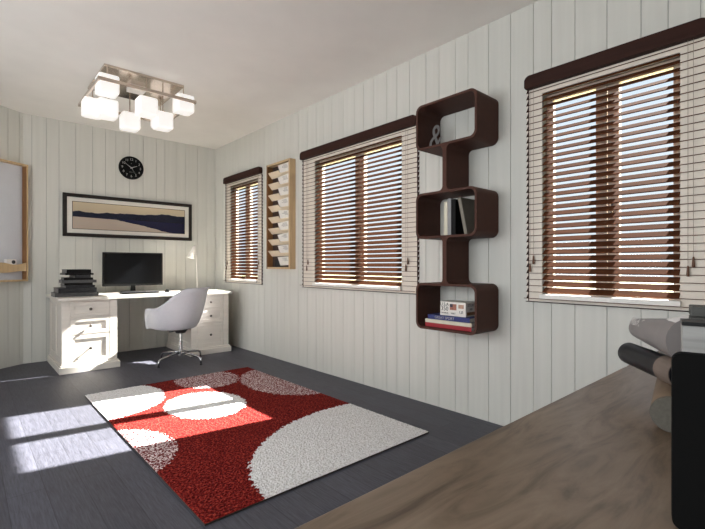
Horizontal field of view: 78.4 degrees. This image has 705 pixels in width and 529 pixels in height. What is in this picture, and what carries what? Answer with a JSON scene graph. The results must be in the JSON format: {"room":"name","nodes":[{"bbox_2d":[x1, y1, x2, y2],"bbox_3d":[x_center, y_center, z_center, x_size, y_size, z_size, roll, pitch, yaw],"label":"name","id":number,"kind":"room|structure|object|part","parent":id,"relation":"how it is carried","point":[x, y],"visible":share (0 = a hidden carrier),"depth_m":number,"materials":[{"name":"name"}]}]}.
{"room":"office","nodes":[
{"label":"office","id":0,"kind":"room"},
{"bbox_2d":[0,105,22,368],"bbox_3d":[-4.134,-0.302,3.406,0.150,2.805,2.993,0,0,15],"label":"wall","id":1,"kind":"structure","parent":0,"point":[11,121],"depth_m":4.71,"materials":[{"name":"white wood"}]},
{"bbox_2d":[0,159,27,281],"bbox_3d":[-3.775,-0.472,4.339,0.074,1.295,1.001,0,0,15],"label":"frame","id":2,"kind":"object","parent":1,"relation":"attached to","point":[13,175],"visible":1,"depth_m":4.72,"materials":[{"name":"brown wood"}]},
{"bbox_2d":[4,259,15,264],"bbox_3d":[-3.695,-0.018,4.664,0.042,0.100,0.110,0,0,15],"label":"ornament","id":3,"kind":"object","parent":2,"relation":"on","point":[9,261],"visible":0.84,"depth_m":4.65,"materials":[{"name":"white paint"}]},
{"bbox_2d":[23,113,215,363],"bbox_3d":[-2.861,-0.302,5.679,2.373,2.805,0.150,0,0,-42],"label":"wall","id":4,"kind":"structure","parent":0,"point":[60,156],"depth_m":5.40,"materials":[{"name":"white wood"}]},
{"bbox_2d":[62,192,191,240],"bbox_3d":[-2.836,-0.603,5.581,1.525,0.512,0.028,0,0,-42],"label":"framed picture","id":5,"kind":"object","parent":4,"relation":"attached to","point":[83,215],"visible":1,"depth_m":5.51,"materials":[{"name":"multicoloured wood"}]},
{"bbox_2d":[73,201,183,233],"bbox_3d":[-2.834,-0.603,5.579,1.324,0.320,0.001,0,0,-42],"label":"print","id":6,"kind":"object","parent":5,"relation":"attached to","point":[88,216],"depth_m":5.53},
{"bbox_2d":[119,156,143,179],"bbox_3d":[-2.851,-1.257,5.568,0.296,0.296,0.026,0,0,-42],"label":"wall clock","id":7,"kind":"object","parent":4,"relation":"attached to","point":[130,167],"visible":1,"depth_m":5.56,"materials":[{"name":"black plastic"}]},
{"bbox_2d":[0,345,502,528],"bbox_3d":[-1.195,1.160,1.858,5.010,0.120,8.060,0,0,-42],"label":"floor","id":8,"kind":"structure","parent":0,"point":[63,465],"depth_m":2.58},
{"bbox_2d":[46,289,231,374],"bbox_3d":[-2.537,0.715,5.261,1.870,0.770,0.875,0,0,-42],"label":"writing desk","id":9,"kind":"object","parent":8,"relation":"on","point":[83,329],"visible":0.8,"depth_m":4.63,"materials":[{"name":"white wood"}]},
{"bbox_2d":[51,292,97,296],"bbox_3d":[-3.018,0.308,4.693,0.395,0.042,0.287,0,0,-42],"label":"book","id":10,"kind":"object","parent":9,"relation":"on","point":[53,294],"visible":0.91,"depth_m":4.58,"materials":[{"name":"grey paper"}]},
{"bbox_2d":[53,287,96,292],"bbox_3d":[-3.013,0.262,4.691,0.350,0.050,0.296,0,0,-43],"label":"book","id":11,"kind":"object","parent":10,"relation":"on","point":[56,289],"visible":0.9,"depth_m":4.58,"materials":[{"name":"grey paper"}]},
{"bbox_2d":[61,285,94,287],"bbox_3d":[-3.000,0.224,4.714,0.270,0.026,0.279,0,0,-44],"label":"book","id":12,"kind":"object","parent":11,"relation":"on","point":[62,286],"visible":0.84,"depth_m":4.61,"materials":[{"name":"grey paper"}]},
{"bbox_2d":[61,283,92,285],"bbox_3d":[-3.009,0.198,4.709,0.260,0.026,0.274,0,0,-42],"label":"book","id":13,"kind":"object","parent":12,"relation":"on","point":[64,284],"visible":0.83,"depth_m":4.60,"materials":[{"name":"grey paper"}]},
{"bbox_2d":[59,279,96,282],"bbox_3d":[-2.997,0.169,4.707,0.315,0.030,0.293,0,0,-40],"label":"book","id":14,"kind":"object","parent":13,"relation":"on","point":[93,280],"visible":0.93,"depth_m":4.59,"materials":[{"name":"grey paper"}]},
{"bbox_2d":[61,277,92,279],"bbox_3d":[-3.003,0.142,4.707,0.265,0.023,0.285,0,0,-40],"label":"book","id":15,"kind":"object","parent":14,"relation":"on","point":[62,278],"visible":0.93,"depth_m":4.62,"materials":[{"name":"grey paper"}]},
{"bbox_2d":[60,273,93,274],"bbox_3d":[-3.005,0.092,4.704,0.260,0.018,0.287,0,0,-44],"label":"book","id":16,"kind":"object","parent":15,"relation":"on","point":[60,273],"visible":0.92,"depth_m":4.60,"materials":[{"name":"grey paper"}]},
{"bbox_2d":[62,269,90,272],"bbox_3d":[-3.009,0.062,4.705,0.225,0.040,0.279,0,0,-43],"label":"book","id":17,"kind":"object","parent":16,"relation":"on","point":[63,270],"visible":0.98,"depth_m":4.61,"materials":[{"name":"grey paper"}]},
{"bbox_2d":[69,275,90,277],"bbox_3d":[-2.981,0.116,4.723,0.150,0.028,0.290,0,0,-43],"label":"book","id":18,"kind":"object","parent":15,"relation":"on","point":[72,276],"visible":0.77,"depth_m":4.62,"materials":[{"name":"grey paper"}]},
{"bbox_3d":[-2.755,0.456,4.539,0.360,0.151,0.014,0,0,-42],"label":"drawer","id":19,"kind":"part","parent":9,"relation":"part of","materials":[{"name":"white wood"}]},
{"bbox_3d":[-2.755,0.629,4.539,0.360,0.161,0.014,0,0,-42],"label":"drawer","id":20,"kind":"part","parent":9,"relation":"part of","materials":[{"name":"white wood"}]},
{"bbox_3d":[-2.755,0.864,4.539,0.360,0.272,0.014,0,0,-42],"label":"drawer","id":21,"kind":"part","parent":9,"relation":"part of","materials":[{"name":"white wood"}]},
{"bbox_2d":[102,252,162,291],"bbox_3d":[-2.696,0.086,5.310,0.680,0.488,0.190,0,0,-42],"label":"computer monitor","id":22,"kind":"object","parent":9,"relation":"on","point":[118,268],"visible":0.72,"depth_m":5.27,"materials":[{"name":"black plastic"}]},
{"bbox_2d":[119,291,159,293],"bbox_3d":[-2.534,0.321,5.146,0.420,0.017,0.130,0,0,-42],"label":"keyboard","id":23,"kind":"object","parent":9,"relation":"on","point":[140,291],"visible":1,"depth_m":5.09,"materials":[{"name":"white plastic"}]},
{"bbox_2d":[188,245,197,287],"bbox_3d":[-2.143,0.028,5.875,0.204,0.603,0.140,0,0,-42],"label":"desk lamp","id":24,"kind":"object","parent":9,"relation":"on","point":[192,253],"visible":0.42,"depth_m":5.84,"materials":[{"name":"white metal"}]},
{"bbox_3d":[-2.167,-0.180,5.830,0.109,0.188,0.087,0,0,-42],"label":"lamp shade","id":25,"kind":"part","parent":24,"relation":"part of","materials":[{"name":"white paint"}]},
{"bbox_3d":[-1.783,0.864,5.414,0.335,0.272,0.014,0,0,-42],"label":"drawer","id":26,"kind":"part","parent":9,"relation":"part of","materials":[{"name":"white wood"}]},
{"bbox_3d":[-1.783,0.629,5.414,0.335,0.161,0.014,0,0,-42],"label":"drawer","id":27,"kind":"part","parent":9,"relation":"part of","materials":[{"name":"white wood"}]},
{"bbox_3d":[-1.783,0.456,5.414,0.335,0.151,0.014,0,0,-42],"label":"drawer","id":28,"kind":"part","parent":9,"relation":"part of","materials":[{"name":"white wood"}]},
{"bbox_2d":[145,287,209,367],"bbox_3d":[-1.985,0.672,4.891,0.689,0.856,0.682,0,0,-42],"label":"swivel chair","id":29,"kind":"object","parent":8,"relation":"on","point":[183,311],"visible":1,"depth_m":4.69,"materials":[{"name":"plastic"}]},
{"bbox_3d":[-2.025,1.030,4.764,0.275,0.117,0.132,0,0,-42],"label":"leg","id":30,"kind":"part","parent":29,"relation":"part of","materials":[{"name":"metal"}]},
{"bbox_3d":[-2.105,1.030,4.982,0.292,0.117,0.028,0,0,25],"label":"leg","id":31,"kind":"part","parent":29,"relation":"part of","materials":[{"name":"metal"}]},
{"bbox_3d":[-1.985,0.749,4.911,0.204,0.033,0.181,0,0,-31],"label":"seat mount","id":32,"kind":"part","parent":29,"relation":"part of","materials":[{"name":"rubber"}]},
{"bbox_3d":[-1.802,1.030,4.841,0.292,0.117,0.028,0,0,25],"label":"leg","id":33,"kind":"part","parent":29,"relation":"part of","materials":[{"name":"metal"}]},
{"bbox_3d":[-1.883,1.030,5.063,0.028,0.117,0.292,0,0,25],"label":"leg","id":34,"kind":"part","parent":29,"relation":"part of","materials":[{"name":"metal"}]},
{"bbox_2d":[85,367,428,525],"bbox_3d":[-0.874,1.091,3.230,1.512,0.014,2.430,0,0,-42],"label":"area rug","id":35,"kind":"object","parent":8,"relation":"on","point":[227,443],"visible":1,"depth_m":2.79,"materials":[{"name":"red carpet"}]},
{"bbox_2d":[295,351,677,528],"bbox_3d":[0.901,0.725,0.818,3.035,0.750,0.950,0,0,-42],"label":"table","id":36,"kind":"object","parent":8,"relation":"on","point":[595,456],"visible":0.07,"depth_m":0.71,"materials":[{"name":"brown wood"}]},
{"bbox_2d":[650,378,670,432],"bbox_3d":[0.788,0.311,1.062,0.075,0.075,0.415,0,0,37],"label":"magazine","id":37,"kind":"object","parent":36,"relation":"on","point":[660,407],"visible":0.42,"depth_m":0.91,"materials":[{"name":"beige paper"}]},
{"bbox_2d":[618,343,671,384],"bbox_3d":[0.751,0.243,1.081,0.062,0.062,0.254,0,0,8],"label":"magazine","id":38,"kind":"object","parent":37,"relation":"on","point":[656,364],"visible":0.65,"depth_m":1.06,"materials":[{"name":"black paper"}]},
{"bbox_2d":[629,315,688,356],"bbox_3d":[0.772,0.157,1.077,0.100,0.107,0.380,0,0,19],"label":"magazine","id":39,"kind":"object","parent":38,"relation":"on","point":[663,334],"visible":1,"depth_m":0.98,"materials":[{"name":"grey paper"}]},
{"bbox_2d":[671,351,704,528],"bbox_3d":[0.582,0.232,0.522,0.320,0.234,0.082,0,0,33],"label":"tablet","id":40,"kind":"object","parent":36,"relation":"on","point":[687,368],"visible":1,"depth_m":0.57,"materials":[{"name":"black plastic"}]},
{"bbox_2d":[680,318,704,352],"bbox_3d":[0.622,0.220,0.676,0.172,0.258,0.062,0,0,35],"label":"storage box","id":41,"kind":"object","parent":36,"relation":"on","point":[692,330],"visible":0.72,"depth_m":0.69,"materials":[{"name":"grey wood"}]},
{"bbox_3d":[0.622,0.094,0.676,0.172,0.005,0.062,0,0,35],"label":"lid","id":42,"kind":"part","parent":41,"relation":"part of","materials":[{"name":"black plastic"}]},
{"bbox_2d":[689,304,704,319],"bbox_3d":[0.706,0.212,0.775,0.160,0.274,0.050,0,0,35],"label":"wooden block","id":43,"kind":"object","parent":41,"relation":"on","point":[695,311],"visible":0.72,"depth_m":0.80,"materials":[{"name":"grey wood"}]},
{"bbox_2d":[0,0,538,148],"bbox_3d":[-1.195,-1.765,1.858,5.010,0.120,8.060,0,0,-42],"label":"ceiling","id":44,"kind":"structure","parent":0,"point":[247,66],"depth_m":3.39,"materials":[{"name":"paint"}]},
{"bbox_2d":[78,63,195,132],"bbox_3d":[-2.041,-1.515,4.076,0.819,0.378,0.830,0,0,-42],"label":"ceiling lamp","id":45,"kind":"object","parent":44,"relation":"attached to","point":[148,92],"visible":1,"depth_m":3.91,"materials":[{"name":"white glass"}]},
{"bbox_3d":[-2.385,-1.443,3.964,0.158,0.158,0.158,0,0,-42],"label":"lamp shade","id":46,"kind":"part","parent":45,"relation":"part of","materials":[{"name":"white glass"}]},
{"bbox_3d":[-2.211,-1.405,3.890,0.158,0.158,0.158,0,0,-42],"label":"lamp shade","id":47,"kind":"part","parent":45,"relation":"part of","materials":[{"name":"white glass"}]},
{"bbox_3d":[-2.068,-1.515,3.642,0.158,0.158,0.158,0,0,-42],"label":"lamp shade","id":48,"kind":"part","parent":45,"relation":"part of","materials":[{"name":"white glass"}]},
{"bbox_3d":[-2.179,-1.405,4.228,0.158,0.158,0.158,0,0,-42],"label":"lamp shade","id":49,"kind":"part","parent":45,"relation":"part of","materials":[{"name":"white glass"}]},
{"bbox_3d":[-2.061,-1.694,4.105,0.670,0.021,0.660,0,0,-42],"label":"ceiling plate","id":50,"kind":"part","parent":45,"relation":"part of","materials":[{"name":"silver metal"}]},
{"bbox_3d":[-2.038,-1.528,4.079,0.810,0.026,0.830,0,0,-42],"label":"square frame","id":51,"kind":"part","parent":45,"relation":"part of","materials":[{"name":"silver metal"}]},
{"bbox_3d":[-1.844,-1.413,3.864,0.158,0.158,0.158,0,0,-42],"label":"lamp shade","id":52,"kind":"part","parent":45,"relation":"part of","materials":[{"name":"white glass"}]},
{"bbox_3d":[-1.850,-1.405,4.214,0.158,0.158,0.158,0,0,-42],"label":"lamp shade","id":53,"kind":"part","parent":45,"relation":"part of","materials":[{"name":"white glass"}]},
{"bbox_3d":[-1.592,-1.515,4.070,0.158,0.158,0.158,0,0,-42],"label":"lamp shade","id":54,"kind":"part","parent":45,"relation":"part of","materials":[{"name":"white glass"}]},
{"bbox_2d":[216,0,704,425],"bbox_3d":[0.626,-0.302,3.497,0.110,2.805,7.760,0,0,-42],"label":"wall","id":55,"kind":"structure","parent":0,"point":[539,354],"depth_m":3.18,"materials":[{"name":"white wood"}]},
{"bbox_2d":[226,173,261,283],"bbox_3d":[-1.423,-0.460,5.743,0.134,1.380,0.998,0,0,-42],"label":"window","id":56,"kind":"structure","parent":55,"relation":"in","point":[228,279],"depth_m":5.73,"materials":[{"name":"brown wood"},{"name":"glass"}]},
{"bbox_2d":[223,166,262,284],"bbox_3d":[-1.451,-0.490,5.707,0.074,1.467,1.016,0,0,-42],"label":"blind","id":57,"kind":"object","parent":56,"relation":"attached to","point":[248,274],"visible":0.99,"depth_m":5.68,"materials":[{"name":"brown wood"}]},
{"bbox_3d":[-1.762,-0.573,6.039,0.002,1.145,0.002,0,0,-42],"label":"pull cord","id":58,"kind":"part","parent":57,"relation":"part of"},
{"bbox_3d":[-1.464,-1.183,5.700,0.046,0.083,1.004,0,0,-42],"label":"head rail","id":59,"kind":"part","parent":57,"relation":"part of","materials":[{"name":"brown wood"}]},
{"bbox_3d":[-1.429,0.198,5.717,0.091,0.030,0.762,0,0,-42],"label":"sill","id":60,"kind":"part","parent":56,"relation":"part of","materials":[{"name":"white paint"}]},
{"bbox_3d":[-1.380,-0.453,5.761,0.045,1.295,0.750,0,0,-42],"label":"frame","id":61,"kind":"part","parent":56,"relation":"part of","materials":[{"name":"brown wood"}]},
{"bbox_2d":[266,158,295,268],"bbox_3d":[-0.827,-0.573,4.967,0.080,1.225,0.490,0,0,-42],"label":"organizer","id":62,"kind":"object","parent":55,"relation":"attached to","point":[272,182],"visible":0.95,"depth_m":4.99,"materials":[{"name":"brown wood"}]},
{"bbox_2d":[275,259,280,266],"bbox_3d":[-0.865,-0.029,5.023,0.003,0.086,0.133,0,0,-42],"label":"envelope","id":63,"kind":"object","parent":62,"relation":"in","point":[277,264],"visible":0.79,"depth_m":5.03,"materials":[{"name":"black paper"}]},
{"bbox_2d":[278,174,287,185],"bbox_3d":[-0.770,-0.969,4.883,0.036,0.106,0.225,0,0,-42],"label":"envelope","id":64,"kind":"object","parent":62,"relation":"in","point":[283,179],"visible":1,"depth_m":4.89,"materials":[{"name":"paper"}]},
{"bbox_2d":[278,162,287,172],"bbox_3d":[-0.769,-1.101,4.882,0.036,0.097,0.221,0,0,-42],"label":"envelope","id":65,"kind":"object","parent":62,"relation":"in","point":[283,167],"visible":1,"depth_m":4.89,"materials":[{"name":"paper"}]},
{"bbox_2d":[278,256,287,265],"bbox_3d":[-0.770,-0.051,4.882,0.036,0.102,0.223,0,0,-42],"label":"envelope","id":66,"kind":"object","parent":62,"relation":"in","point":[282,260],"visible":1,"depth_m":4.90,"materials":[{"name":"paper"}]},
{"bbox_2d":[278,197,287,208],"bbox_3d":[-0.771,-0.706,4.884,0.036,0.109,0.226,0,0,-42],"label":"envelope","id":67,"kind":"object","parent":62,"relation":"in","point":[283,202],"visible":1,"depth_m":4.89,"materials":[{"name":"paper"}]},
{"bbox_2d":[278,186,287,195],"bbox_3d":[-0.768,-0.839,4.880,0.036,0.100,0.222,0,0,-42],"label":"envelope","id":68,"kind":"object","parent":62,"relation":"in","point":[282,190],"visible":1,"depth_m":4.89,"materials":[{"name":"paper"}]},
{"bbox_2d":[278,233,287,242],"bbox_3d":[-0.771,-0.312,4.884,0.036,0.111,0.226,0,0,-42],"label":"envelope","id":69,"kind":"object","parent":62,"relation":"in","point":[282,237],"visible":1,"depth_m":4.89,"materials":[{"name":"paper"}]},
{"bbox_2d":[278,221,287,229],"bbox_3d":[-0.770,-0.444,4.883,0.036,0.105,0.224,0,0,-42],"label":"envelope","id":70,"kind":"object","parent":62,"relation":"in","point":[283,225],"visible":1,"depth_m":4.89,"materials":[{"name":"paper"}]},
{"bbox_2d":[278,210,287,218],"bbox_3d":[-0.766,-0.577,4.878,0.036,0.113,0.227,0,0,-42],"label":"envelope","id":71,"kind":"object","parent":62,"relation":"in","point":[283,213],"visible":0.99,"depth_m":4.89,"materials":[{"name":"paper"}]},
{"bbox_2d":[278,245,287,252],"bbox_3d":[-0.770,-0.182,4.882,0.036,0.100,0.222,0,0,-42],"label":"envelope","id":72,"kind":"object","parent":62,"relation":"in","point":[282,248],"visible":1,"depth_m":4.89,"materials":[{"name":"paper"}]},
{"bbox_2d":[303,126,416,293],"bbox_3d":[0.023,-0.460,4.136,0.134,1.380,1.605,0,0,-42],"label":"window","id":73,"kind":"structure","parent":55,"relation":"in","point":[409,249],"depth_m":4.05,"materials":[{"name":"brown wood"},{"name":"light wood"},{"name":"glass"}]},
{"bbox_3d":[0.021,0.198,4.106,0.091,0.030,1.227,0,0,-42],"label":"sill","id":74,"kind":"part","parent":73,"relation":"part of","materials":[{"name":"white paint"}]},
{"bbox_2d":[300,115,418,293],"bbox_3d":[-0.005,-0.490,4.101,0.074,1.467,1.623,0,0,-42],"label":"blind","id":75,"kind":"object","parent":73,"relation":"attached to","point":[329,267],"visible":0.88,"depth_m":4.01,"materials":[{"name":"brown wood"}]},
{"bbox_3d":[-0.018,-1.183,4.094,0.046,0.083,1.611,0,0,-42],"label":"head rail","id":76,"kind":"part","parent":75,"relation":"part of","materials":[{"name":"brown wood"}]},
{"bbox_3d":[-0.011,0.234,4.106,0.012,0.004,1.607,0,0,-42],"label":"rail","id":77,"kind":"part","parent":75,"relation":"part of","materials":[{"name":"white wood"}]},
{"bbox_3d":[0.070,-0.453,4.151,0.045,1.295,1.215,0,0,-42],"label":"frame","id":78,"kind":"part","parent":73,"relation":"part of","materials":[{"name":"brown wood"}]},
{"bbox_2d":[416,88,498,334],"bbox_3d":[0.738,-0.353,3.083,0.275,1.622,0.508,0,0,-42],"label":"wall shelf","id":79,"kind":"object","parent":55,"relation":"attached to","point":[454,154],"visible":0.97,"depth_m":3.01,"materials":[{"name":"brown laminate"}]},
{"bbox_2d":[429,125,441,145],"bbox_3d":[0.614,-0.945,3.190,0.090,0.183,0.012,0,0,-2],"label":"ornament","id":80,"kind":"object","parent":79,"relation":"on","point":[435,126],"visible":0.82,"depth_m":3.18,"materials":[{"name":"grey metal"}]},
{"bbox_2d":[444,202,447,234],"bbox_3d":[0.714,-0.329,3.092,0.160,0.238,0.030,0,0,-42],"label":"book","id":81,"kind":"object","parent":79,"relation":"in","point":[445,203],"visible":0.3,"depth_m":3.04,"materials":[{"name":"paper"}]},
{"bbox_2d":[425,322,474,331],"bbox_3d":[0.725,0.426,3.065,0.180,0.030,0.385,0,0,-42],"label":"book","id":82,"kind":"object","parent":79,"relation":"in","point":[453,327],"visible":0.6,"depth_m":2.98,"materials":[{"name":"paper"}]},
{"bbox_2d":[425,318,474,326],"bbox_3d":[0.725,0.398,3.065,0.180,0.026,0.385,0,0,-42],"label":"book","id":83,"kind":"object","parent":82,"relation":"on","point":[426,319],"visible":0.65,"depth_m":2.98,"materials":[{"name":"paper"}]},
{"bbox_2d":[428,313,474,322],"bbox_3d":[0.728,0.368,3.064,0.176,0.032,0.350,0,0,-42],"label":"book","id":84,"kind":"object","parent":83,"relation":"on","point":[437,316],"visible":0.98,"depth_m":2.99,"materials":[{"name":"paper"}]},
{"bbox_2d":[440,300,474,316],"bbox_3d":[0.745,0.302,3.045,0.137,0.098,0.211,0,0,-42],"label":"printed box","id":85,"kind":"object","parent":84,"relation":"on","point":[449,307],"visible":1,"depth_m":2.99,"materials":[{"name":"cardboard"}]},
{"bbox_2d":[450,304,455,309],"bbox_3d":[0.698,0.288,2.997,0.001,0.042,0.054,0,0,-42],"label":"print","id":86,"kind":"object","parent":85,"relation":"on","point":[452,306],"depth_m":3.00},
{"bbox_2d":[448,198,451,234],"bbox_3d":[0.742,-0.339,3.076,0.180,0.258,0.029,0,0,-42],"label":"book","id":87,"kind":"object","parent":79,"relation":"in","point":[449,199],"visible":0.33,"depth_m":3.02,"materials":[{"name":"paper"}]},
{"bbox_3d":[0.738,-0.034,3.083,0.275,0.319,0.097,0,0,-42],"label":"connecting panel","id":88,"kind":"part","parent":79,"relation":"part of","materials":[{"name":"brown laminate"}]},
{"bbox_3d":[0.738,-0.679,3.083,0.275,0.313,0.097,0,0,-42],"label":"connecting panel","id":89,"kind":"part","parent":79,"relation":"part of","materials":[{"name":"brown laminate"}]},
{"bbox_2d":[451,199,463,234],"bbox_3d":[0.765,-0.334,3.051,0.180,0.248,0.036,0,0,-42],"label":"book","id":90,"kind":"object","parent":79,"relation":"in","point":[456,221],"visible":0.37,"depth_m":3.00,"materials":[{"name":"paper"}]},
{"bbox_2d":[458,197,474,233],"bbox_3d":[0.814,-0.339,2.996,0.180,0.255,0.077,0,0,-42],"label":"book","id":91,"kind":"object","parent":79,"relation":"in","point":[467,206],"visible":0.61,"depth_m":2.96,"materials":[{"name":"paper"}]},
{"bbox_2d":[527,37,704,310],"bbox_3d":[1.484,-0.460,2.514,0.134,1.380,0.930,0,0,-42],"label":"window","id":92,"kind":"structure","parent":55,"relation":"in","point":[536,269],"depth_m":2.39,"materials":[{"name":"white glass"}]},
{"bbox_3d":[1.463,0.198,2.505,0.091,0.030,0.727,0,0,-42],"label":"sill","id":93,"kind":"part","parent":92,"relation":"part of","materials":[{"name":"white paint"}]},
{"bbox_3d":[1.512,-0.453,2.549,0.045,1.295,0.715,0,0,-42],"label":"frame","id":94,"kind":"part","parent":92,"relation":"part of","materials":[{"name":"brown wood"}]},
{"bbox_2d":[524,18,704,311],"bbox_3d":[1.456,-0.490,2.479,0.074,1.467,0.948,0,0,-42],"label":"blind","id":95,"kind":"object","parent":92,"relation":"attached to","point":[694,29],"visible":0.98,"depth_m":2.45,"materials":[{"name":"brown wood"}]},
{"bbox_3d":[1.166,-0.605,2.786,0.002,1.080,0.002,0,0,-42],"label":"pull cord","id":96,"kind":"part","parent":95,"relation":"part of","materials":[{"name":"white fabric"}]},
{"bbox_3d":[1.450,0.234,2.484,0.012,0.004,0.932,0,0,-42],"label":"rail","id":97,"kind":"part","parent":95,"relation":"part of","materials":[{"name":"white wood"}]},
{"bbox_3d":[1.442,-1.183,2.472,0.046,0.083,0.936,0,0,-42],"label":"head rail","id":98,"kind":"part","parent":95,"relation":"part of","materials":[{"name":"brown wood"}]},
{"bbox_3d":[1.716,-0.595,2.175,0.002,1.100,0.002,0,0,-42],"label":"pull cord","id":99,"kind":"part","parent":95,"relation":"part of","materials":[{"name":"white fabric"}]},
{"label":"outside","id":100,"kind":"structure","parent":0,"visible":0},
{"bbox_2d":[239,275,672,291],"bbox_3d":[16.669,1.525,28.466,57.130,0.150,100.000,0,0,-42],"label":"ground","id":101,"kind":"structure","parent":100,"point":[239,275],"depth_m":36.85,"materials":[{"name":"green plant"}]}
]}

